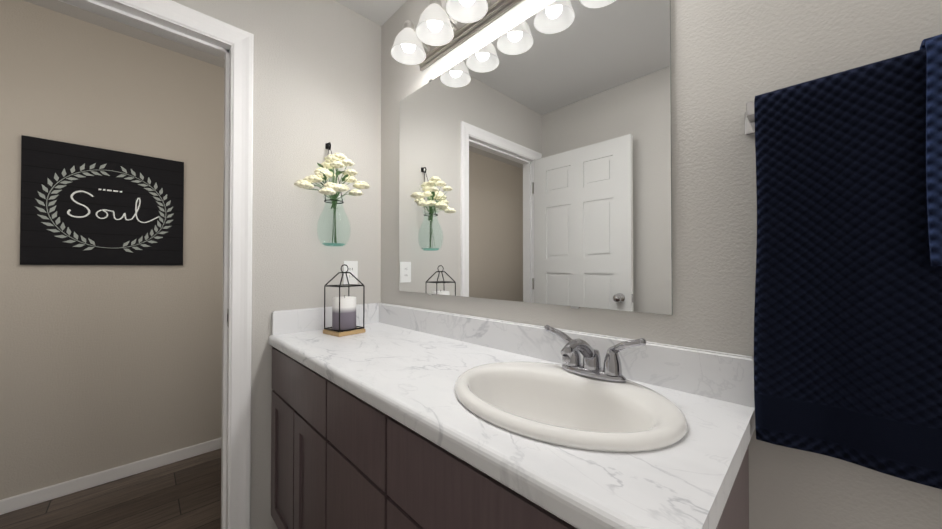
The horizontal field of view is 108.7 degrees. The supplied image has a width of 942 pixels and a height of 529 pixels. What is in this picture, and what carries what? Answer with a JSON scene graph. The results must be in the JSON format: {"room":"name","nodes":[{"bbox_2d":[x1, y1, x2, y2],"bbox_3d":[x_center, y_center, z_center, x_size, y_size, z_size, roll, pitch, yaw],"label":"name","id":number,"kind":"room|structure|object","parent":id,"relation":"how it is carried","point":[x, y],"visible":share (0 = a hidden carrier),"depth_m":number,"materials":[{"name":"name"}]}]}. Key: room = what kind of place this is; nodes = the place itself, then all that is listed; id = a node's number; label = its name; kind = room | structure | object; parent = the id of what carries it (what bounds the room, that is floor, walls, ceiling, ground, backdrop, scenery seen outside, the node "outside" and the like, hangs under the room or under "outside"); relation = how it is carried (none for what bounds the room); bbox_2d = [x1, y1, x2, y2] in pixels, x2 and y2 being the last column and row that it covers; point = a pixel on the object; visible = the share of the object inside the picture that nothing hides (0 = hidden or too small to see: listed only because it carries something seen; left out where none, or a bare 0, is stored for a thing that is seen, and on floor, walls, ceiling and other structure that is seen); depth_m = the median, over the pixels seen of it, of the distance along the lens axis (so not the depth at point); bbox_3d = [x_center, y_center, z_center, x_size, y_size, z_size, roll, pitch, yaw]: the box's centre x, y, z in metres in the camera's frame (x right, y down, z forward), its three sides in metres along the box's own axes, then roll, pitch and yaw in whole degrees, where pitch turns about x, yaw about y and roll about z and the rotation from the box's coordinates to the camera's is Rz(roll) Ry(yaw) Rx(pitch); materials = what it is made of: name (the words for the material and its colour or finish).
{"room":"bathroom","nodes":[
{"label":"bathroom","id":0,"kind":"room"},
{"bbox_2d":[0,449,220,528],"bbox_3d":[-0.087,1.204,0.660,6.200,0.100,4.490,1,-1,-44],"label":"floor","id":1,"kind":"structure","parent":0,"point":[184,494],"depth_m":1.64,"materials":[{"name":"brown wood"}]},
{"bbox_2d":[268,343,748,528],"bbox_3d":[-0.135,0.746,1.062,0.512,0.824,1.513,1,-1,-44],"label":"bathroom vanity","id":2,"kind":"object","parent":1,"relation":"on","point":[377,424],"depth_m":0.81,"materials":[{"name":"brown wood"}]},
{"bbox_2d":[268,323,754,528],"bbox_3d":[-0.134,0.314,1.058,0.522,0.039,1.526,1,-1,-44],"label":"countertop","id":3,"kind":"structure","parent":2,"relation":"on","point":[689,483],"depth_m":0.56,"materials":[{"name":"white stone"}]},
{"bbox_2d":[323,264,365,336],"bbox_3d":[-0.551,0.148,1.470,0.128,0.298,0.128,0,-1,38],"label":"lantern","id":4,"kind":"object","parent":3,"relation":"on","point":[344,315],"visible":1,"depth_m":1.43,"materials":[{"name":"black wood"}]},
{"bbox_2d":[332,295,356,330],"bbox_3d":[-0.551,0.206,1.469,0.097,0.143,0.097,1,-1,-44],"label":"candle","id":5,"kind":"object","parent":4,"relation":"on","point":[347,303],"depth_m":1.43,"materials":[{"name":"wax"}]},
{"bbox_2d":[454,361,687,451],"bbox_3d":[0.183,0.358,0.736,0.392,0.178,0.494,1,-1,-44],"label":"sink","id":6,"kind":"object","parent":3,"relation":"in","point":[552,403],"visible":0.69,"depth_m":0.74,"materials":[{"name":"white ceramic"}]},
{"bbox_2d":[544,325,645,382],"bbox_3d":[0.260,0.216,0.796,0.156,0.108,0.259,1,-1,-44],"label":"faucet","id":7,"kind":"object","parent":3,"relation":"on","point":[590,365],"visible":1,"depth_m":0.79,"materials":[{"name":"silver metal"}]},
{"bbox_2d":[0,0,223,499],"bbox_3d":[-1.613,-0.049,2.238,6.200,2.440,0.120,1,-1,-44],"label":"wall","id":8,"kind":"structure","parent":0,"point":[104,367],"depth_m":1.81,"materials":[{"name":"beige paint"}]},
{"bbox_2d":[20,135,183,265],"bbox_3d":[-1.938,-0.306,1.819,0.592,0.619,0.028,1,-1,-44],"label":"sign board","id":9,"kind":"object","parent":8,"relation":"attached to","point":[83,205],"visible":1,"depth_m":1.78,"materials":[{"name":"black wood"}]},
{"bbox_2d":[0,437,220,514],"bbox_3d":[-1.566,1.137,2.178,6.000,0.068,0.013,1,-1,-44],"label":"baseboard","id":10,"kind":"structure","parent":8,"relation":"attached to","point":[24,500],"depth_m":1.78,"materials":[{"name":"white wood"}]},
{"bbox_2d":[23,0,406,67],"bbox_3d":[-0.087,-1.336,0.688,6.200,0.100,4.490,1,-1,-44],"label":"ceiling","id":11,"kind":"structure","parent":0,"point":[380,12],"depth_m":1.74,"materials":[{"name":"grey paint"}]},
{"bbox_2d":[172,0,380,528],"bbox_3d":[-0.879,-0.057,1.487,6.200,2.440,0.120,1,-1,-44],"label":"wall","id":12,"kind":"structure","parent":0,"point":[316,75],"depth_m":1.52,"materials":[{"name":"grey paint"}]},
{"bbox_2d":[58,0,253,528],"bbox_3d":[-1.266,0.107,1.108,0.906,2.103,0.160,1,-1,-44],"label":"door frame","id":13,"kind":"structure","parent":12,"relation":"attached to","point":[241,41],"depth_m":1.34,"materials":[{"name":"white wood"}]},
{"bbox_2d":[227,309,228,326],"bbox_3d":[-0.967,0.212,1.343,0.002,0.070,0.030,1,-1,-44],"label":"strike plate","id":14,"kind":"object","parent":13,"relation":"attached to","point":[228,317],"visible":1,"depth_m":1.33,"materials":[{"name":"silver metal"}]},
{"bbox_2d":[272,303,379,334],"bbox_3d":[-0.663,0.249,1.595,0.490,0.099,0.019,1,-1,-44],"label":"backsplash","id":15,"kind":"structure","parent":12,"relation":"attached to","point":[308,319],"depth_m":1.52,"materials":[{"name":"white stone"}]},
{"bbox_2d":[294,142,369,246],"bbox_3d":[-0.606,-0.329,1.518,0.309,0.492,0.220,1,-1,-44],"label":"vase","id":16,"kind":"object","parent":12,"relation":"attached to","point":[323,173],"visible":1,"depth_m":1.50,"materials":[{"name":"clear glass"}]},
{"bbox_2d":[344,261,357,283],"bbox_3d":[-0.595,0.040,1.673,0.072,0.116,0.007,1,-1,-44],"label":"outlet","id":17,"kind":"object","parent":12,"relation":"attached to","point":[352,267],"visible":0.96,"depth_m":1.67,"materials":[{"name":"white plastic"}]},
{"bbox_2d":[381,0,941,528],"bbox_3d":[0.719,-0.066,0.643,0.129,2.440,3.320,1,-1,-44],"label":"wall","id":18,"kind":"structure","parent":0,"point":[535,157],"depth_m":0.89,"materials":[{"name":"grey paint"}]},
{"bbox_2d":[391,0,520,70],"bbox_3d":[0.009,-0.922,1.154,0.205,0.128,0.880,1,-1,-44],"label":"sconce","id":19,"kind":"object","parent":18,"relation":"attached to","point":[437,35],"visible":1,"depth_m":1.29,"materials":[{"name":"white glass"}]},
{"bbox_2d":[380,303,754,406],"bbox_3d":[0.046,0.245,1.234,0.019,0.099,1.526,1,-1,-44],"label":"backsplash","id":20,"kind":"structure","parent":18,"relation":"attached to","point":[714,374],"depth_m":0.86,"materials":[{"name":"white stone"}]},
{"bbox_2d":[745,34,941,489],"bbox_3d":[0.768,-0.008,0.434,0.109,0.655,0.658,1,-1,-44],"label":"towel","id":21,"kind":"object","parent":18,"relation":"attached to","point":[848,329],"visible":1,"depth_m":0.54,"materials":[{"name":"blue fabric"}]}
]}

